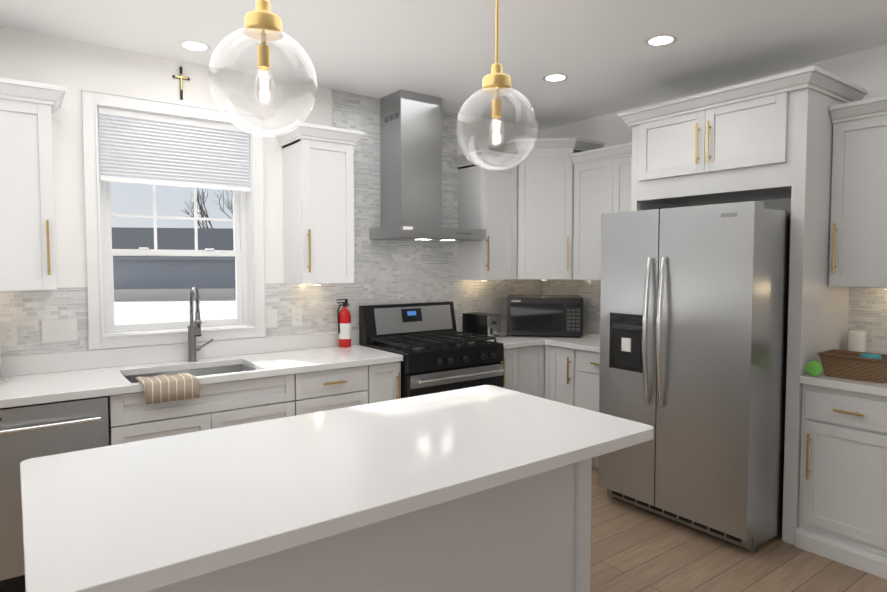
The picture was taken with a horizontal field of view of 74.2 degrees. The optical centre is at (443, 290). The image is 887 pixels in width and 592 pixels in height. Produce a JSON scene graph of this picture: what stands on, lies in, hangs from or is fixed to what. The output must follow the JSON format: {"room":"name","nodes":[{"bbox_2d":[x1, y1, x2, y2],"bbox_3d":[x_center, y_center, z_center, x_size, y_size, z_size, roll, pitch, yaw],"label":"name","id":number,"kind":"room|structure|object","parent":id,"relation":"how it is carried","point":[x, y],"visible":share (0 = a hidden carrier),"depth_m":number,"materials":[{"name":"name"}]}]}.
{"room":"kitchen","nodes":[
{"label":"kitchen","id":0,"kind":"room"},
{"bbox_2d":[0,26,543,356],"bbox_3d":[-2.296,0.000,3.188,8.150,2.725,0.200,-2,3,-36],"label":"wall","id":1,"kind":"structure","parent":0,"point":[74,67],"depth_m":3.36,"materials":[{"name":"white paint"}]},
{"bbox_2d":[0,77,65,290],"bbox_3d":[-2.264,-0.487,2.825,0.754,1.008,0.382,-2,3,-36],"label":"upper cabinet","id":2,"kind":"object","parent":1,"relation":"attached to","point":[28,109],"visible":1,"depth_m":2.85,"materials":[{"name":"white wood"}]},
{"bbox_2d":[81,89,265,349],"bbox_3d":[-1.639,-0.401,3.631,1.007,1.437,0.218,-2,3,-36],"label":"window","id":3,"kind":"structure","parent":1,"relation":"in","point":[248,252],"depth_m":3.56,"materials":[{"name":"white wood"}]},
{"bbox_2d":[98,107,250,191],"bbox_3d":[-1.604,-0.835,3.562,0.847,0.409,0.034,-2,3,-36],"label":"window blind","id":4,"kind":"object","parent":3,"relation":"attached to","point":[143,148],"visible":0.98,"depth_m":3.53,"materials":[{"name":"white fabric"}]},
{"bbox_2d":[172,65,189,99],"bbox_3d":[-1.574,-1.249,3.524,0.096,0.206,0.018,-2,3,-36],"label":"crucifix","id":5,"kind":"object","parent":1,"relation":"attached to","point":[181,77],"visible":1,"depth_m":3.52,"materials":[{"name":"brown metal"}]},
{"bbox_2d":[0,90,542,356],"bbox_3d":[-1.048,-0.545,3.954,4.900,1.703,0.008,-2,3,-36],"label":"wall tile","id":6,"kind":"structure","parent":1,"relation":"attached to","point":[392,272],"depth_m":4.30,"materials":[{"name":"tile"}]},
{"bbox_2d":[0,323,17,346],"bbox_3d":[-2.278,0.233,3.073,0.075,0.120,0.007,-2,3,-36],"label":"electrical outlet","id":7,"kind":"object","parent":6,"relation":"attached to","point":[8,334],"visible":1,"depth_m":3.07,"materials":[{"name":"white plastic"}]},
{"bbox_2d":[41,319,77,342],"bbox_3d":[-2.096,0.222,3.204,0.165,0.120,0.011,-2,3,-36],"label":"switch plate","id":8,"kind":"object","parent":6,"relation":"attached to","point":[58,330],"visible":1,"depth_m":3.20,"materials":[{"name":"white plastic"}]},
{"bbox_2d":[266,309,276,327],"bbox_3d":[-1.142,0.190,3.906,0.075,0.120,0.011,-2,3,-36],"label":"switch plate","id":9,"kind":"object","parent":6,"relation":"attached to","point":[271,318],"visible":1,"depth_m":3.90,"materials":[{"name":"white plastic"}]},
{"bbox_2d":[291,308,301,325],"bbox_3d":[-1.003,0.185,4.012,0.075,0.120,0.007,-2,3,-36],"label":"electrical outlet","id":10,"kind":"object","parent":6,"relation":"attached to","point":[296,316],"visible":1,"depth_m":4.01,"materials":[{"name":"white plastic"}]},
{"bbox_2d":[274,122,365,284],"bbox_3d":[-0.817,-0.536,3.890,0.481,1.008,0.382,-2,3,-36],"label":"upper cabinet","id":11,"kind":"object","parent":1,"relation":"attached to","point":[318,200],"visible":0.94,"depth_m":3.79,"materials":[{"name":"white wood"}]},
{"bbox_2d":[369,90,485,241],"bbox_3d":[-0.111,-0.894,4.370,0.780,1.044,0.420,-2,3,-36],"label":"range hood","id":12,"kind":"object","parent":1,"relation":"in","point":[411,165],"visible":1,"depth_m":4.23,"materials":[{"name":"silver metal"}]},
{"bbox_2d":[452,150,521,280],"bbox_3d":[0.350,-0.576,4.750,0.422,1.008,0.382,-2,3,-36],"label":"upper cabinet","id":13,"kind":"object","parent":1,"relation":"attached to","point":[487,199],"visible":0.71,"depth_m":4.67,"materials":[{"name":"white wood"}]},
{"bbox_2d":[488,137,603,279],"bbox_3d":[0.850,-0.649,4.929,0.681,1.138,0.681,-2,3,-36],"label":"upper cabinet","id":14,"kind":"object","parent":1,"relation":"attached to","point":[545,205],"visible":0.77,"depth_m":4.74,"materials":[{"name":"white wood"}]},
{"bbox_2d":[0,0,886,129],"bbox_3d":[-0.236,-1.276,0.203,8.300,0.100,7.350,-2,3,-36],"label":"ceiling","id":15,"kind":"structure","parent":0,"point":[603,56],"depth_m":3.21,"materials":[{"name":"white paint"}]},
{"bbox_2d":[178,40,211,51],"bbox_3d":[-1.395,-1.368,3.292,0.176,0.002,0.176,-2,3,-36],"label":"recessed light","id":16,"kind":"object","parent":15,"relation":"in","point":[192,45],"visible":1,"depth_m":3.29,"materials":[{"name":"white"}]},
{"bbox_2d":[208,0,316,136],"bbox_3d":[-0.550,-0.886,1.787,0.320,0.824,0.320,-2,3,-36],"label":"pendant light","id":17,"kind":"object","parent":15,"relation":"hanging from","point":[262,23],"visible":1,"depth_m":1.77,"materials":[{"name":"clear glass"}]},
{"bbox_2d":[455,0,537,170],"bbox_3d":[0.206,-0.893,2.270,0.320,0.854,0.320,-2,3,-36],"label":"pendant light","id":18,"kind":"object","parent":15,"relation":"hanging from","point":[496,82],"visible":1,"depth_m":2.26,"materials":[{"name":"clear glass"}]},
{"bbox_2d":[542,74,568,81],"bbox_3d":[0.736,-1.394,3.856,0.176,0.002,0.176,-2,3,-36],"label":"recessed light","id":19,"kind":"object","parent":15,"relation":"in","point":[555,77],"visible":1,"depth_m":3.85,"materials":[{"name":"white"}]},
{"bbox_2d":[644,34,677,46],"bbox_3d":[1.188,-1.364,3.209,0.176,0.002,0.176,-2,3,-36],"label":"recessed light","id":20,"kind":"object","parent":15,"relation":"in","point":[661,40],"visible":1,"depth_m":3.21,"materials":[{"name":"white"}]},
{"bbox_2d":[544,45,886,349],"bbox_3d":[3.059,0.024,2.664,0.150,2.725,7.000,-2,3,-36],"label":"wall","id":21,"kind":"structure","parent":0,"point":[866,69],"depth_m":3.72,"materials":[{"name":"white paint"}]},
{"bbox_2d":[569,142,631,279],"bbox_3d":[1.373,-0.563,4.475,0.382,1.008,0.758,-2,3,-36],"label":"upper cabinet","id":22,"kind":"object","parent":21,"relation":"attached to","point":[602,180],"visible":0.42,"depth_m":4.53,"materials":[{"name":"white wood"}]},
{"bbox_2d":[543,280,886,349],"bbox_3d":[1.792,0.113,4.255,0.008,0.360,2.927,-2,3,-36],"label":"wall tile","id":23,"kind":"structure","parent":21,"relation":"attached to","point":[868,310],"depth_m":3.42,"materials":[{"name":"tile"}]},
{"bbox_2d":[829,95,886,288],"bbox_3d":[2.389,-0.495,3.098,0.382,0.988,0.518,-2,3,-36],"label":"upper cabinet","id":24,"kind":"object","parent":21,"relation":"attached to","point":[858,241],"visible":1,"depth_m":3.12,"materials":[{"name":"white wood"}]},
{"bbox_2d":[590,466,886,591],"bbox_3d":[-0.236,1.546,0.334,8.300,0.100,7.350,-2,3,-36],"label":"floor","id":25,"kind":"structure","parent":0,"point":[634,548],"depth_m":2.96,"materials":[{"name":"brown wood"}]},
{"bbox_2d":[0,396,108,591],"bbox_3d":[-2.031,0.944,2.875,0.628,0.868,0.668,-2,3,-36],"label":"dishwasher","id":26,"kind":"object","parent":25,"relation":"on","point":[38,430],"visible":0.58,"depth_m":2.64,"materials":[{"name":"silver metal"}]},
{"bbox_2d":[107,364,294,445],"bbox_3d":[-1.414,0.918,3.369,0.935,0.875,0.619,-2,3,-36],"label":"base cabinet","id":27,"kind":"object","parent":25,"relation":"on","point":[133,417],"visible":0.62,"depth_m":3.11,"materials":[{"name":"white wood"}]},
{"bbox_2d":[0,330,402,407],"bbox_3d":[-1.638,0.416,3.160,2.955,0.144,0.639,-2,3,-36],"label":"countertop","id":28,"kind":"structure","parent":27,"relation":"on","point":[49,378],"depth_m":3.37,"materials":[{"name":"white stone"}]},
{"bbox_2d":[0,355,8,382],"bbox_3d":[-2.269,0.277,2.910,0.176,0.365,0.176,-2,3,-36],"label":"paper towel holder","id":29,"kind":"object","parent":28,"relation":"on","point":[3,379],"visible":1,"depth_m":2.94,"materials":[{"name":"silver metal"}]},
{"bbox_2d":[135,373,200,403],"bbox_3d":[-1.414,0.498,3.011,0.275,0.116,0.168,-2,3,-36],"label":"dish towel","id":30,"kind":"object","parent":28,"relation":"on","point":[168,388],"visible":1,"depth_m":2.95,"materials":[{"name":"beige fabric"}]},
{"bbox_2d":[187,287,213,361],"bbox_3d":[-1.443,0.205,3.515,0.147,0.451,0.194,-2,3,-36],"label":"faucet","id":31,"kind":"object","parent":28,"relation":"on","point":[194,329],"visible":1,"depth_m":3.53,"materials":[{"name":"silver metal"}]},
{"bbox_2d":[336,299,350,347],"bbox_3d":[-0.704,0.233,4.144,0.105,0.338,0.089,-2,3,-36],"label":"fire extinguisher","id":32,"kind":"object","parent":28,"relation":"on","point":[344,322],"visible":1,"depth_m":4.11,"materials":[{"name":"red metal"}]},
{"bbox_2d":[294,366,367,415],"bbox_3d":[-0.834,0.899,3.775,0.478,0.875,0.653,-2,3,-36],"label":"base cabinet","id":33,"kind":"object","parent":25,"relation":"on","point":[324,390],"visible":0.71,"depth_m":3.51,"materials":[{"name":"white wood"}]},
{"bbox_2d":[160,461,591,591],"bbox_3d":[-0.318,0.978,2.055,1.801,0.875,0.641,-2,3,-36],"label":"kitchen island","id":34,"kind":"object","parent":25,"relation":"on","point":[534,534],"depth_m":1.97,"materials":[{"name":"white wood"}]},
{"bbox_2d":[20,385,653,591],"bbox_3d":[-0.250,0.523,1.942,1.860,0.042,0.930,-2,3,-36],"label":"island countertop","id":35,"kind":"structure","parent":34,"relation":"on","point":[150,515],"depth_m":1.62,"materials":[{"name":"white stone"}]},
{"bbox_2d":[367,362,400,403],"bbox_3d":[-0.544,0.889,3.989,0.238,0.875,0.653,-2,3,-36],"label":"base cabinet","id":36,"kind":"object","parent":25,"relation":"on","point":[384,381],"visible":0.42,"depth_m":3.74,"materials":[{"name":"white wood"}]},
{"bbox_2d":[359,301,503,398],"bbox_3d":[-0.071,0.699,4.252,0.820,1.170,0.722,-2,3,-36],"label":"range","id":37,"kind":"object","parent":25,"relation":"on","point":[432,346],"visible":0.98,"depth_m":4.15,"materials":[{"name":"black metal"}]},
{"bbox_2d":[501,348,512,389],"bbox_3d":[0.322,0.859,4.648,0.260,0.876,0.619,-2,3,-36],"label":"base cabinet","id":38,"kind":"object","parent":25,"relation":"on","point":[508,353],"depth_m":4.38,"materials":[{"name":"white wood"}]},
{"bbox_2d":[456,319,543,348],"bbox_3d":[0.403,0.347,4.661,0.435,0.144,0.640,-2,3,-36],"label":"countertop","id":39,"kind":"structure","parent":38,"relation":"on","point":[517,341],"depth_m":4.56,"materials":[{"name":"white stone"}]},
{"bbox_2d":[462,312,508,336],"bbox_3d":[0.347,0.281,4.775,0.278,0.184,0.347,-2,3,-36],"label":"toaster","id":40,"kind":"object","parent":39,"relation":"on","point":[486,324],"visible":0.94,"depth_m":4.68,"materials":[{"name":"black metal"}]},
{"bbox_2d":[513,345,544,397],"bbox_3d":[0.495,0.854,4.742,0.359,0.876,0.673,-2,3,-36],"label":"base cabinet","id":41,"kind":"object","parent":25,"relation":"on","point":[528,362],"depth_m":4.51,"materials":[{"name":"white wood"}]},
{"bbox_2d":[545,345,576,405],"bbox_3d":[1.101,0.858,4.660,0.679,0.876,0.328,-2,3,-36],"label":"base cabinet","id":42,"kind":"object","parent":25,"relation":"on","point":[568,376],"depth_m":4.48,"materials":[{"name":"white wood"}]},
{"bbox_2d":[573,350,599,467],"bbox_3d":[1.342,0.871,4.383,0.620,0.876,0.540,-2,3,-36],"label":"base cabinet","id":43,"kind":"object","parent":25,"relation":"on","point":[586,374],"depth_m":4.26,"materials":[{"name":"white wood"}]},
{"bbox_2d":[544,320,599,352],"bbox_3d":[1.067,0.346,4.685,0.661,0.144,1.390,-2,3,-36],"label":"countertop","id":44,"kind":"structure","parent":43,"relation":"on","point":[590,340],"depth_m":4.54,"materials":[{"name":"white stone"}]},
{"bbox_2d":[507,295,582,336],"bbox_3d":[0.838,0.209,4.890,0.600,0.316,0.444,0,3,9],"label":"microwave","id":45,"kind":"object","parent":44,"relation":"on","point":[549,315],"visible":1,"depth_m":4.68,"materials":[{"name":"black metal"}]},
{"bbox_2d":[598,201,790,551],"bbox_3d":[1.573,0.439,3.545,0.921,1.814,0.934,-2,3,-36],"label":"refrigerator","id":46,"kind":"object","parent":25,"relation":"on","point":[693,330],"visible":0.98,"depth_m":3.16,"materials":[{"name":"silver metal"}]},
{"bbox_2d":[618,66,867,544],"bbox_3d":[1.786,0.093,3.670,0.707,2.495,1.181,-2,3,-36],"label":"surround","id":47,"kind":"object","parent":25,"relation":"on","point":[767,138],"visible":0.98,"depth_m":3.21,"materials":[{"name":"white wood"}]},
{"bbox_2d":[795,384,886,579],"bbox_3d":[2.262,0.930,3.099,0.663,0.875,0.472,-2,3,-36],"label":"base cabinet","id":48,"kind":"object","parent":25,"relation":"on","point":[843,494],"visible":1,"depth_m":2.94,"materials":[{"name":"white wood"}]},
{"bbox_2d":[799,346,886,396],"bbox_3d":[2.265,0.420,3.080,0.638,0.144,0.473,-2,3,-36],"label":"countertop","id":49,"kind":"structure","parent":48,"relation":"on","point":[858,386],"depth_m":2.94,"materials":[{"name":"white stone"}]},
{"bbox_2d":[805,361,822,375],"bbox_3d":[1.942,0.410,3.076,0.024,0.080,0.080,-2,3,-36],"label":"gadget","id":50,"kind":"object","parent":49,"relation":"on","point":[814,368],"visible":0.96,"depth_m":3.06,"materials":[{"name":"green plastic"}]},
{"bbox_2d":[818,349,886,383],"bbox_3d":[2.146,0.389,3.035,0.224,0.129,0.314,-2,3,-40],"label":"wicker basket","id":51,"kind":"object","parent":49,"relation":"on","point":[856,365],"visible":1,"depth_m":2.98,"materials":[{"name":"brown wicker"}]},
{"bbox_2d":[848,331,866,351],"bbox_3d":[2.352,0.337,3.335,0.086,0.205,0.086,-2,3,-36],"label":"smart speaker","id":52,"kind":"object","parent":49,"relation":"on","point":[857,341],"visible":0.67,"depth_m":3.30},
{"label":"outside","id":53,"kind":"structure","parent":0,"visible":0},
{"bbox_2d":[114,295,235,324],"bbox_3d":[-22.691,-0.954,88.082,180.000,0.200,159.000,-2,3,-36],"label":"ground","id":54,"kind":"structure","parent":53,"point":[223,308],"depth_m":36.44,"materials":[{"name":"white snow"}]},
{"bbox_2d":[111,227,235,295],"bbox_3d":[-11.147,-3.070,61.281,45.000,6.500,10.020,0,3,-9],"label":"house","id":55,"kind":"structure","parent":54,"relation":"on","point":[177,276],"depth_m":54.96,"materials":[{"name":"grey"}]},
{"bbox_2d":[114,288,235,300],"bbox_3d":[-9.118,0.295,49.115,35.985,1.000,0.030,0,3,-9],"label":"fence","id":56,"kind":"object","parent":54,"relation":"on","point":[166,295],"depth_m":46.97,"materials":[{"name":"grey wood"}]},
{"bbox_2d":[181,188,212,227],"bbox_3d":[-35.678,-7.969,85.388,4.863,14.165,7.007,-2,3,-36],"label":"bare tree","id":57,"kind":"object","parent":54,"relation":"on","point":[202,210],"depth_m":84.54,"materials":[{"name":"grey plant"}]},
{"bbox_2d":[213,190,232,218],"bbox_3d":[-33.453,-10.144,99.348,9.389,17.221,10.237,-2,3,-36],"label":"bare tree","id":58,"kind":"object","parent":54,"relation":"on","point":[231,205],"depth_m":99.14,"materials":[{"name":"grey plant"}]}
]}

